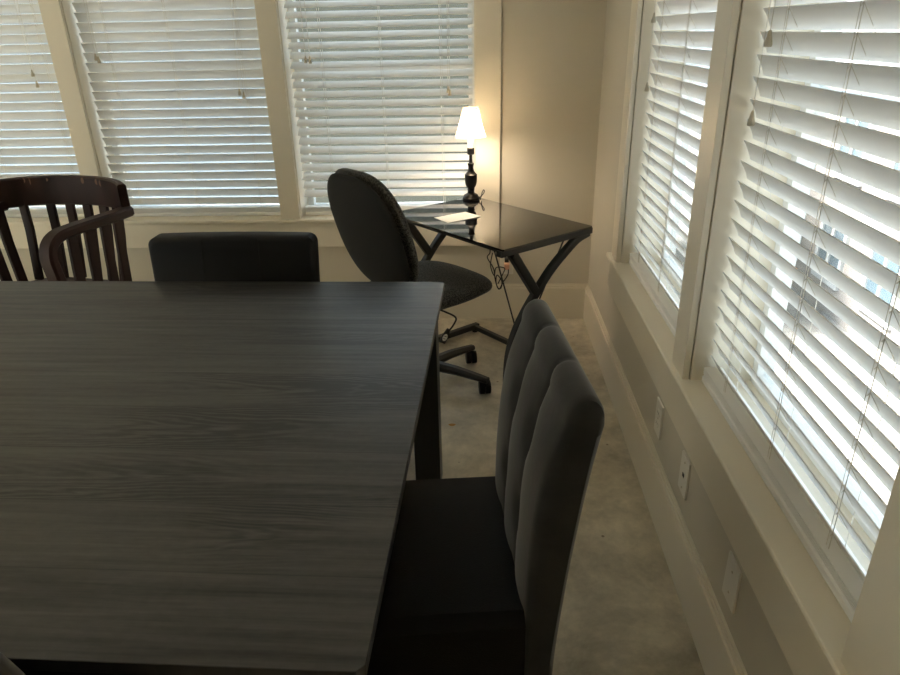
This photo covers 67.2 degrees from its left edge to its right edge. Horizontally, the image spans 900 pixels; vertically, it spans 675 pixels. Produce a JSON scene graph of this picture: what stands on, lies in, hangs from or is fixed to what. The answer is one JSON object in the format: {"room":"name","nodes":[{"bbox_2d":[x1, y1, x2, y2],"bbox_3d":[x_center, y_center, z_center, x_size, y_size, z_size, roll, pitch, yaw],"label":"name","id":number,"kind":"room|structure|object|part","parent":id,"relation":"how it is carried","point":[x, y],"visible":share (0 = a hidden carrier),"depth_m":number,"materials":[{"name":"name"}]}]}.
{"room":"dining room","nodes":[
{"label":"dining room","id":0,"kind":"room"},
{"bbox_2d":[0,0,606,283],"bbox_3d":[-1.845,-1.415,3.529,5.640,2.750,0.220,0,24,3],"label":"wall","id":1,"kind":"structure","parent":0,"point":[552,51],"depth_m":3.46,"materials":[{"name":"beige paint"}]},
{"bbox_2d":[12,73,81,207],"bbox_3d":[-2.471,-1.391,3.574,0.970,1.517,0.216,0,24,3],"label":"window","id":2,"kind":"structure","parent":1,"relation":"in","point":[12,73],"depth_m":3.92,"materials":[{"name":"white glass"}]},
{"bbox_2d":[0,0,83,217],"bbox_3d":[-2.473,-1.372,3.547,0.937,1.503,0.062,0,24,3],"label":"window blind","id":3,"kind":"object","parent":2,"relation":"attached to","point":[32,36],"visible":0.72,"depth_m":3.60,"materials":[{"name":"white plastic"}]},
{"bbox_3d":[-2.169,-1.691,3.365,0.002,0.680,0.006,0,24,3],"label":"lift cord","id":4,"kind":"part","parent":3,"relation":"part of","materials":[{"name":"white fabric"}]},
{"bbox_3d":[-2.153,-1.666,3.375,0.013,0.734,0.002,-9,25,-17],"label":"lift cord","id":5,"kind":"part","parent":3,"relation":"part of","materials":[{"name":"white fabric"}]},
{"bbox_3d":[-2.457,-0.697,3.853,0.929,0.022,0.052,0,24,3],"label":"rail","id":6,"kind":"part","parent":3,"relation":"part of","materials":[{"name":"white plastic"}]},
{"bbox_3d":[-2.081,-1.361,3.531,0.011,1.422,0.035,0,24,3],"label":"ladder cord","id":7,"kind":"part","parent":3,"relation":"part of","materials":[{"name":"white fabric"}]},
{"bbox_2d":[38,0,100,214],"bbox_3d":[-1.946,-1.338,3.438,0.104,1.512,0.018,0,24,3],"label":"trim","id":8,"kind":"structure","parent":1,"relation":"attached to","point":[51,11],"depth_m":3.46,"materials":[{"name":"beige paint"}]},
{"bbox_2d":[60,0,278,209],"bbox_3d":[-1.409,-1.390,3.520,0.973,1.517,0.216,0,24,3],"label":"window","id":9,"kind":"structure","parent":1,"relation":"in","point":[68,9],"depth_m":3.56,"materials":[{"name":"beige paint"}]},
{"bbox_2d":[71,0,280,216],"bbox_3d":[-1.410,-1.371,3.493,0.940,1.503,0.062,0,24,3],"label":"window blind","id":10,"kind":"object","parent":9,"relation":"attached to","point":[170,36],"visible":0.94,"depth_m":3.55,"materials":[{"name":"white plastic"}]},
{"bbox_3d":[-1.731,-1.361,3.513,0.011,1.422,0.035,0,24,3],"label":"ladder cord","id":11,"kind":"part","parent":10,"relation":"part of","materials":[{"name":"white fabric"}]},
{"bbox_3d":[-1.412,-1.360,3.496,0.011,1.422,0.035,0,24,3],"label":"ladder cord","id":12,"kind":"part","parent":10,"relation":"part of","materials":[{"name":"white fabric"}]},
{"bbox_3d":[-1.395,-0.697,3.798,0.932,0.022,0.052,0,24,3],"label":"rail","id":13,"kind":"part","parent":10,"relation":"part of","materials":[{"name":"white plastic"}]},
{"bbox_3d":[-1.079,-1.640,3.332,0.032,0.790,0.002,-3,24,-4],"label":"lift cord","id":14,"kind":"part","parent":10,"relation":"part of","materials":[{"name":"white fabric"}]},
{"bbox_3d":[-1.065,-1.633,3.334,0.022,0.805,0.002,-5,25,-7],"label":"lift cord","id":15,"kind":"part","parent":10,"relation":"part of","materials":[{"name":"white fabric"}]},
{"bbox_3d":[-1.052,-1.360,3.478,0.011,1.422,0.035,0,24,3],"label":"ladder cord","id":16,"kind":"part","parent":10,"relation":"part of","materials":[{"name":"white fabric"}]},
{"bbox_2d":[7,214,334,224],"bbox_3d":[-1.403,-0.680,3.815,3.375,0.020,0.244,0,24,3],"label":"trim","id":17,"kind":"structure","parent":1,"relation":"attached to","point":[264,218],"depth_m":3.72,"materials":[{"name":"beige paint"}]},
{"bbox_2d":[0,223,476,248],"bbox_3d":[-1.402,-0.568,3.758,3.343,0.138,0.020,0,24,3],"label":"trim","id":18,"kind":"structure","parent":1,"relation":"attached to","point":[327,234],"depth_m":3.73,"materials":[{"name":"beige paint"}]},
{"bbox_2d":[254,0,300,218],"bbox_3d":[-0.882,-1.338,3.384,0.104,1.512,0.018,0,24,3],"label":"trim","id":19,"kind":"structure","parent":1,"relation":"attached to","point":[266,11],"depth_m":3.45,"materials":[{"name":"beige paint"}]},
{"bbox_2d":[276,0,475,217],"bbox_3d":[-0.347,-1.389,3.465,0.965,1.517,0.216,0,24,3],"label":"window","id":20,"kind":"structure","parent":1,"relation":"in","point":[303,201],"depth_m":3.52,"materials":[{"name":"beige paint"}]},
{"bbox_2d":[284,0,472,214],"bbox_3d":[-0.349,-1.369,3.435,0.932,1.503,0.069,0,24,3],"label":"window blind","id":21,"kind":"object","parent":20,"relation":"attached to","point":[310,209],"visible":0.89,"depth_m":3.49,"materials":[{"name":"white plastic"}]},
{"bbox_3d":[-0.334,-0.696,3.744,0.924,0.022,0.052,0,24,3],"label":"rail","id":22,"kind":"part","parent":21,"relation":"part of","materials":[{"name":"white plastic"}]},
{"bbox_3d":[-0.643,-1.360,3.457,0.011,1.422,0.050,0,24,3],"label":"ladder cord","id":23,"kind":"part","parent":21,"relation":"part of","materials":[{"name":"white fabric"}]},
{"bbox_3d":[-0.343,-1.360,3.442,0.011,1.422,0.050,0,24,3],"label":"ladder cord","id":24,"kind":"part","parent":21,"relation":"part of","materials":[{"name":"white fabric"}]},
{"bbox_3d":[-0.043,-1.359,3.426,0.011,1.422,0.050,0,24,3],"label":"ladder cord","id":25,"kind":"part","parent":21,"relation":"part of","materials":[{"name":"white fabric"}]},
{"bbox_3d":[-0.015,-1.634,3.271,0.009,0.795,0.002,-15,28,-28],"label":"lift cord","id":26,"kind":"part","parent":21,"relation":"part of","materials":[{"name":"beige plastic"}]},
{"bbox_3d":[-0.007,-1.627,3.274,0.009,0.810,0.002,-15,28,-28],"label":"lift cord","id":27,"kind":"part","parent":21,"relation":"part of","materials":[{"name":"white fabric"}]},
{"bbox_2d":[475,0,501,202],"bbox_3d":[0.186,-1.337,3.329,0.127,1.512,0.018,0,24,3],"label":"trim","id":28,"kind":"structure","parent":1,"relation":"attached to","point":[487,12],"depth_m":3.37,"materials":[{"name":"beige paint"}]},
{"bbox_2d":[500,257,512,273],"bbox_3d":[0.313,-0.408,3.748,0.075,0.122,0.008,0,24,3],"label":"power outlet","id":29,"kind":"object","parent":1,"relation":"attached to","point":[502,260],"visible":0.36,"depth_m":3.75,"materials":[{"name":"white plastic"}]},
{"bbox_2d":[439,284,587,317],"bbox_3d":[-1.825,-0.206,3.945,5.200,0.204,0.018,0,24,3],"label":"baseboard","id":30,"kind":"structure","parent":1,"relation":"attached to","point":[564,300],"depth_m":3.82,"materials":[{"name":"beige paint"}]},
{"bbox_2d":[406,318,704,674],"bbox_3d":[-1.952,1.091,1.472,5.640,0.120,6.040,0,24,3],"label":"floor","id":31,"kind":"structure","parent":0,"point":[622,613],"depth_m":2.18,"materials":[{"name":"carpet"}]},
{"bbox_2d":[0,652,132,674],"bbox_3d":[-0.710,0.630,1.123,0.475,0.957,0.588,-1,24,1],"label":"dining chair","id":32,"kind":"object","parent":31,"relation":"on","point":[7,667],"visible":0.07,"depth_m":0.78,"materials":[{"name":"black leather"}]},
{"bbox_3d":[-0.716,0.596,0.858,0.475,0.677,0.133,-1,24,1],"label":"backrest","id":33,"kind":"part","parent":32,"relation":"part of","materials":[{"name":"black fabric"}]},
{"bbox_3d":[-0.708,0.674,1.210,0.475,0.204,0.465,-1,24,1],"label":"seat","id":34,"kind":"part","parent":32,"relation":"part of","materials":[{"name":"black leather"}]},
{"bbox_2d":[0,175,133,280],"bbox_3d":[-1.778,-0.205,3.057,0.737,0.931,0.607,5,25,13],"label":"wooden armchair","id":35,"kind":"object","parent":31,"relation":"on","point":[24,192],"visible":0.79,"depth_m":3.10,"materials":[{"name":"brown wood"}]},
{"bbox_3d":[-2.104,-0.361,2.996,0.080,0.381,0.476,2,25,8],"label":"arm","id":36,"kind":"part","parent":35,"relation":"part of","materials":[{"name":"brown wood"}]},
{"bbox_3d":[-1.733,-0.657,3.091,0.703,0.136,0.159,5,25,13],"label":"rail","id":37,"kind":"part","parent":35,"relation":"part of","materials":[{"name":"brown wood"}]},
{"bbox_3d":[-1.782,-0.168,3.053,0.620,0.035,0.510,5,25,13],"label":"seat","id":38,"kind":"part","parent":35,"relation":"part of","materials":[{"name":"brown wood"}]},
{"bbox_3d":[-1.492,-0.311,2.855,0.080,0.381,0.476,7,26,18],"label":"arm","id":39,"kind":"part","parent":35,"relation":"part of","materials":[{"name":"brown wood"}]},
{"bbox_2d":[0,281,444,674],"bbox_3d":[-1.230,0.455,1.800,2.350,0.740,1.512,0,24,4],"label":"conference table","id":40,"kind":"object","parent":31,"relation":"on","point":[197,477],"visible":0.91,"depth_m":1.32,"materials":[{"name":"grey wood"}]},
{"bbox_3d":[-0.082,0.215,2.346,0.090,0.680,0.090,0,24,4],"label":"leg","id":41,"kind":"part","parent":40,"relation":"part of","materials":[{"name":"black wood"}]},
{"bbox_2d":[148,231,319,281],"bbox_3d":[-0.762,0.139,2.316,0.585,0.872,0.583,0,24,3],"label":"upholstered chair","id":42,"kind":"object","parent":31,"relation":"on","point":[245,256],"visible":0.23,"depth_m":2.35,"materials":[{"name":"black fabric"}]},
{"bbox_2d":[327,168,491,393],"bbox_3d":[-0.132,-0.257,2.975,0.672,1.023,0.614,-20,30,-35],"label":"office chair","id":43,"kind":"object","parent":31,"relation":"on","point":[373,228],"visible":0.72,"depth_m":2.70,"materials":[{"name":"grey fabric"}]},
{"bbox_2d":[335,168,418,281],"bbox_3d":[-0.306,-0.434,2.740,0.170,0.501,0.500,-20,30,-35],"label":"backrest","id":44,"kind":"object","parent":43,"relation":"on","point":[375,232],"depth_m":2.62,"materials":[{"name":"black fabric"}]},
{"bbox_3d":[-0.076,-0.234,3.017,0.510,0.104,0.496,-20,30,-35],"label":"seat","id":45,"kind":"part","parent":43,"relation":"part of","materials":[{"name":"black fabric"}]},
{"bbox_3d":[-0.029,-0.071,2.927,0.127,0.097,0.037,15,29,33],"label":"lever","id":46,"kind":"part","parent":43,"relation":"part of","materials":[{"name":"black metal"}]},
{"bbox_3d":[0.015,0.076,3.257,0.052,0.057,0.277,21,33,40],"label":"leg","id":47,"kind":"part","parent":43,"relation":"part of","materials":[{"name":"black plastic"}]},
{"bbox_3d":[0.047,0.156,3.079,0.277,0.057,0.052,11,27,25],"label":"leg","id":48,"kind":"part","parent":43,"relation":"part of","materials":[{"name":"black plastic"}]},
{"bbox_2d":[367,299,604,674],"bbox_3d":[-0.043,0.451,1.486,0.588,0.957,0.475,-3,24,-3],"label":"dining chair","id":49,"kind":"object","parent":31,"relation":"on","point":[477,575],"visible":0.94,"depth_m":1.30,"materials":[{"name":"black fabric"}]},
{"bbox_3d":[-0.103,0.523,1.514,0.465,0.204,0.475,-3,24,-3],"label":"seat","id":50,"kind":"part","parent":49,"relation":"part of","materials":[{"name":"black fabric"}]},
{"bbox_3d":[0.181,0.312,1.440,0.133,0.677,0.475,-3,24,-3],"label":"backrest","id":51,"kind":"part","parent":49,"relation":"part of","materials":[{"name":"black fabric"}]},
{"bbox_2d":[402,198,592,377],"bbox_3d":[0.170,-0.191,3.165,0.525,0.735,0.785,-19,30,-34],"label":"computer desk","id":52,"kind":"object","parent":31,"relation":"on","point":[506,230],"visible":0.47,"depth_m":2.89,"materials":[{"name":"black glass"}]},
{"bbox_3d":[-0.046,-0.322,3.429,0.474,0.677,0.032,-19,30,-34],"label":"leg","id":53,"kind":"part","parent":52,"relation":"part of","materials":[{"name":"black metal"}]},
{"bbox_3d":[0.166,-0.506,3.016,0.455,0.021,0.699,-19,30,-34],"label":"rail","id":54,"kind":"part","parent":52,"relation":"part of","materials":[{"name":"black metal"}]},
{"bbox_2d":[435,212,478,222],"bbox_3d":[0.033,-0.543,3.051,0.175,0.004,0.119,-17,29,-31],"label":"paper sheet","id":55,"kind":"object","parent":52,"relation":"on","point":[464,215],"visible":1,"depth_m":3.05,"materials":[{"name":"white paper"}]},
{"bbox_2d":[455,107,485,200],"bbox_3d":[0.100,-0.885,3.282,0.151,0.436,0.151,0,24,3],"label":"table lamp","id":56,"kind":"object","parent":52,"relation":"on","point":[470,128],"visible":1,"depth_m":3.20,"materials":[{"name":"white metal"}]},
{"bbox_2d":[467,148,473,154],"bbox_3d":[0.100,-0.900,3.275,0.035,0.034,0.035,0,24,3],"label":"socket","id":57,"kind":"object","parent":56,"relation":"attached to","point":[470,151],"depth_m":3.26,"materials":[{"name":"black plastic"}]},
{"bbox_3d":[0.097,-1.022,3.220,0.147,0.133,0.147,0,24,3],"label":"lamp shade","id":58,"kind":"part","parent":56,"relation":"part of","materials":[{"name":"fabric"}]},
{"bbox_3d":[0.102,-0.801,3.320,0.062,0.184,0.062,0,24,3],"label":"stem","id":59,"kind":"part","parent":56,"relation":"part of","materials":[{"name":"brown metal"}]},
{"bbox_3d":[0.162,-0.522,3.015,0.515,0.007,0.785,-19,30,-34],"label":"glass","id":60,"kind":"part","parent":52,"relation":"part of","materials":[{"name":"black glass"}]},
{"bbox_2d":[487,250,509,289],"bbox_3d":[0.255,-0.488,3.589,0.065,0.500,0.248,17,30,35],"label":"power cable","id":61,"kind":"object","parent":52,"relation":"hanging from","point":[506,262],"visible":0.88,"depth_m":3.66,"materials":[{"name":"black plastic"}]},
{"bbox_3d":[0.409,-0.093,2.899,0.474,0.677,0.032,-19,30,-34],"label":"leg","id":62,"kind":"part","parent":52,"relation":"part of","materials":[{"name":"black metal"}]},
{"bbox_2d":[588,0,793,674],"bbox_3d":[0.725,-0.214,0.742,0.220,2.750,5.600,0,24,3],"label":"wall","id":63,"kind":"structure","parent":0,"point":[760,652],"depth_m":2.43,"materials":[{"name":"beige paint"}]},
{"bbox_2d":[611,0,642,261],"bbox_3d":[0.703,-1.032,2.627,0.018,1.512,0.118,0,24,3],"label":"trim","id":64,"kind":"structure","parent":63,"relation":"attached to","point":[636,6],"depth_m":2.69,"materials":[{"name":"beige paint"}]},
{"bbox_2d":[654,397,663,439],"bbox_3d":[0.686,0.266,2.231,0.008,0.122,0.075,0,24,3],"label":"power outlet","id":65,"kind":"object","parent":63,"relation":"attached to","point":[659,413],"visible":1,"depth_m":2.22,"materials":[{"name":"white plastic"}]},
{"bbox_2d":[621,0,708,287],"bbox_3d":[0.798,-0.814,2.135,0.216,1.517,0.960,0,24,3],"label":"window","id":66,"kind":"structure","parent":63,"relation":"in","point":[640,118],"depth_m":2.69,"materials":[{"name":"white glass"}]},
{"bbox_2d":[629,0,717,336],"bbox_3d":[0.744,-0.809,2.140,0.061,1.503,0.926,0,24,3],"label":"window blind","id":67,"kind":"object","parent":66,"relation":"attached to","point":[662,299],"visible":0.65,"depth_m":2.27,"materials":[{"name":"white plastic"}]},
{"bbox_3d":[0.739,-1.293,2.405,0.006,0.734,0.002,0,24,3],"label":"lift cord","id":68,"kind":"part","parent":67,"relation":"part of","materials":[{"name":"white fabric"}]},
{"bbox_3d":[0.760,-0.134,2.445,0.052,0.022,0.918,0,24,3],"label":"rail","id":69,"kind":"part","parent":67,"relation":"part of","materials":[{"name":"white plastic"}]},
{"bbox_3d":[0.759,-0.937,2.451,0.033,1.422,0.011,0,24,3],"label":"ladder cord","id":70,"kind":"part","parent":67,"relation":"part of","materials":[{"name":"white fabric"}]},
{"bbox_3d":[0.743,-0.797,2.142,0.033,1.422,0.011,0,24,3],"label":"ladder cord","id":71,"kind":"part","parent":67,"relation":"part of","materials":[{"name":"white fabric"}]},
{"bbox_3d":[0.879,-0.810,2.133,0.046,1.507,0.938,0,24,3],"label":"frame","id":72,"kind":"part","parent":66,"relation":"part of","materials":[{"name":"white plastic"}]},
{"bbox_2d":[583,285,747,674],"bbox_3d":[0.632,0.949,1.264,0.018,0.204,5.582,0,24,3],"label":"baseboard","id":73,"kind":"structure","parent":63,"relation":"attached to","point":[718,654],"depth_m":2.06,"materials":[{"name":"beige paint"}]},
{"bbox_2d":[678,450,690,499],"bbox_3d":[0.672,0.395,1.946,0.007,0.122,0.075,0,24,3],"label":"cable wall plate","id":74,"kind":"object","parent":63,"relation":"attached to","point":[685,467],"visible":1,"depth_m":1.94,"materials":[{"name":"white plastic"}]},
{"bbox_2d":[672,0,740,378],"bbox_3d":[0.653,-0.593,1.659,0.018,1.512,0.114,0,24,3],"label":"trim","id":75,"kind":"structure","parent":63,"relation":"attached to","point":[728,11],"depth_m":1.72,"materials":[{"name":"beige paint"}]},
{"bbox_2d":[608,262,830,674],"bbox_3d":[0.669,0.175,2.011,0.020,0.138,2.273,0,24,3],"label":"trim","id":76,"kind":"structure","parent":63,"relation":"attached to","point":[799,649],"depth_m":1.52,"materials":[{"name":"beige paint"}]},
{"bbox_2d":[722,551,741,613],"bbox_3d":[0.653,0.568,1.573,0.007,0.122,0.075,0,24,3],"label":"blank wall plate","id":77,"kind":"object","parent":63,"relation":"attached to","point":[733,574],"visible":1,"depth_m":1.57,"materials":[{"name":"white plastic"}]},
{"bbox_2d":[606,252,874,674],"bbox_3d":[0.766,0.103,1.974,0.244,0.020,2.304,0,24,3],"label":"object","id":78,"kind":"structure","parent":63,"relation":"attached to","point":[824,618],"depth_m":1.44,"materials":[{"name":"beige paint"}]},
{"bbox_2d":[689,0,899,543],"bbox_3d":[0.749,-0.379,1.173,0.216,1.517,0.950,0,24,3],"label":"window","id":79,"kind":"structure","parent":63,"relation":"in","point":[753,18],"depth_m":1.70,"materials":[{"name":"beige paint"}]},
{"bbox_2d":[702,0,899,622],"bbox_3d":[0.695,-0.373,1.179,0.061,1.503,0.917,0,24,3],"label":"window blind","id":80,"kind":"object","parent":79,"relation":"attached to","point":[841,570],"visible":0.99,"depth_m":1.27,"materials":[{"name":"white plastic"}]},
{"bbox_3d":[0.687,-0.845,1.402,0.006,0.723,0.002,0,24,3],"label":"lift cord","id":81,"kind":"part","parent":80,"relation":"part of","materials":[{"name":"white fabric"}]},
{"bbox_3d":[0.708,-0.492,1.469,0.033,1.422,0.011,0,24,3],"label":"ladder cord","id":82,"kind":"part","parent":80,"relation":"part of","materials":[{"name":"white fabric"}]},
{"bbox_3d":[0.684,-0.909,1.340,0.002,0.555,0.008,-21,31,-37],"label":"lift cord","id":83,"kind":"part","parent":80,"relation":"part of","materials":[{"name":"white fabric"}]},
{"bbox_3d":[0.710,0.301,1.483,0.052,0.022,0.909,0,24,3],"label":"rail","id":84,"kind":"part","parent":80,"relation":"part of","materials":[{"name":"white plastic"}]},
{"bbox_3d":[0.694,-0.368,1.196,0.033,1.422,0.011,0,24,3],"label":"ladder cord","id":85,"kind":"part","parent":80,"relation":"part of","materials":[{"name":"white fabric"}]},
{"bbox_3d":[0.681,-0.253,0.941,0.033,1.422,0.011,0,24,3],"label":"ladder cord","id":86,"kind":"part","parent":80,"relation":"part of","materials":[{"name":"white fabric"}]},
{"bbox_2d":[841,465,899,674],"bbox_3d":[0.603,-0.158,0.698,0.018,1.512,0.121,0,24,3],"label":"trim","id":87,"kind":"structure","parent":63,"relation":"attached to","point":[872,645],"depth_m":0.95,"materials":[{"name":"beige paint"}]},
{"label":"outside","id":88,"kind":"structure","parent":0,"visible":0},
{"bbox_2d":[675,115,899,504],"bbox_3d":[5.833,2.757,4.902,70.000,0.300,80.000,0,24,3],"label":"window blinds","id":89,"kind":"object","parent":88,"point":[878,453],"depth_m":9.12,"materials":[{"name":"white plastic"}]},
{"bbox_2d":[0,0,277,197],"bbox_3d":[-7.123,-4.742,12.064,9.400,8.000,5.800,0,24,3],"label":"house","id":90,"kind":"structure","parent":89,"relation":"on","point":[135,0],"depth_m":9.97,"materials":[{"name":"grey"}]},
{"bbox_2d":[792,0,899,374],"bbox_3d":[9.229,-2.060,8.590,6.600,5.300,17.600,0,24,3],"label":"house","id":91,"kind":"structure","parent":89,"relation":"on","point":[894,335],"depth_m":10.54,"materials":[{"name":"brick"}]},
{"bbox_3d":[6.344,-1.494,11.248,0.026,1.040,0.740,0,24,3],"label":"pane","id":92,"kind":"part","parent":91,"relation":"part of","materials":[{"name":"grey"}]},
{"bbox_3d":[6.309,-3.043,10.548,0.026,1.040,0.740,0,24,3],"label":"pane","id":93,"kind":"part","parent":91,"relation":"part of","materials":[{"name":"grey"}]},
{"bbox_3d":[6.269,-0.835,9.792,0.026,1.040,0.740,0,24,3],"label":"pane","id":94,"kind":"part","parent":91,"relation":"part of","materials":[{"name":"grey"}]}
]}

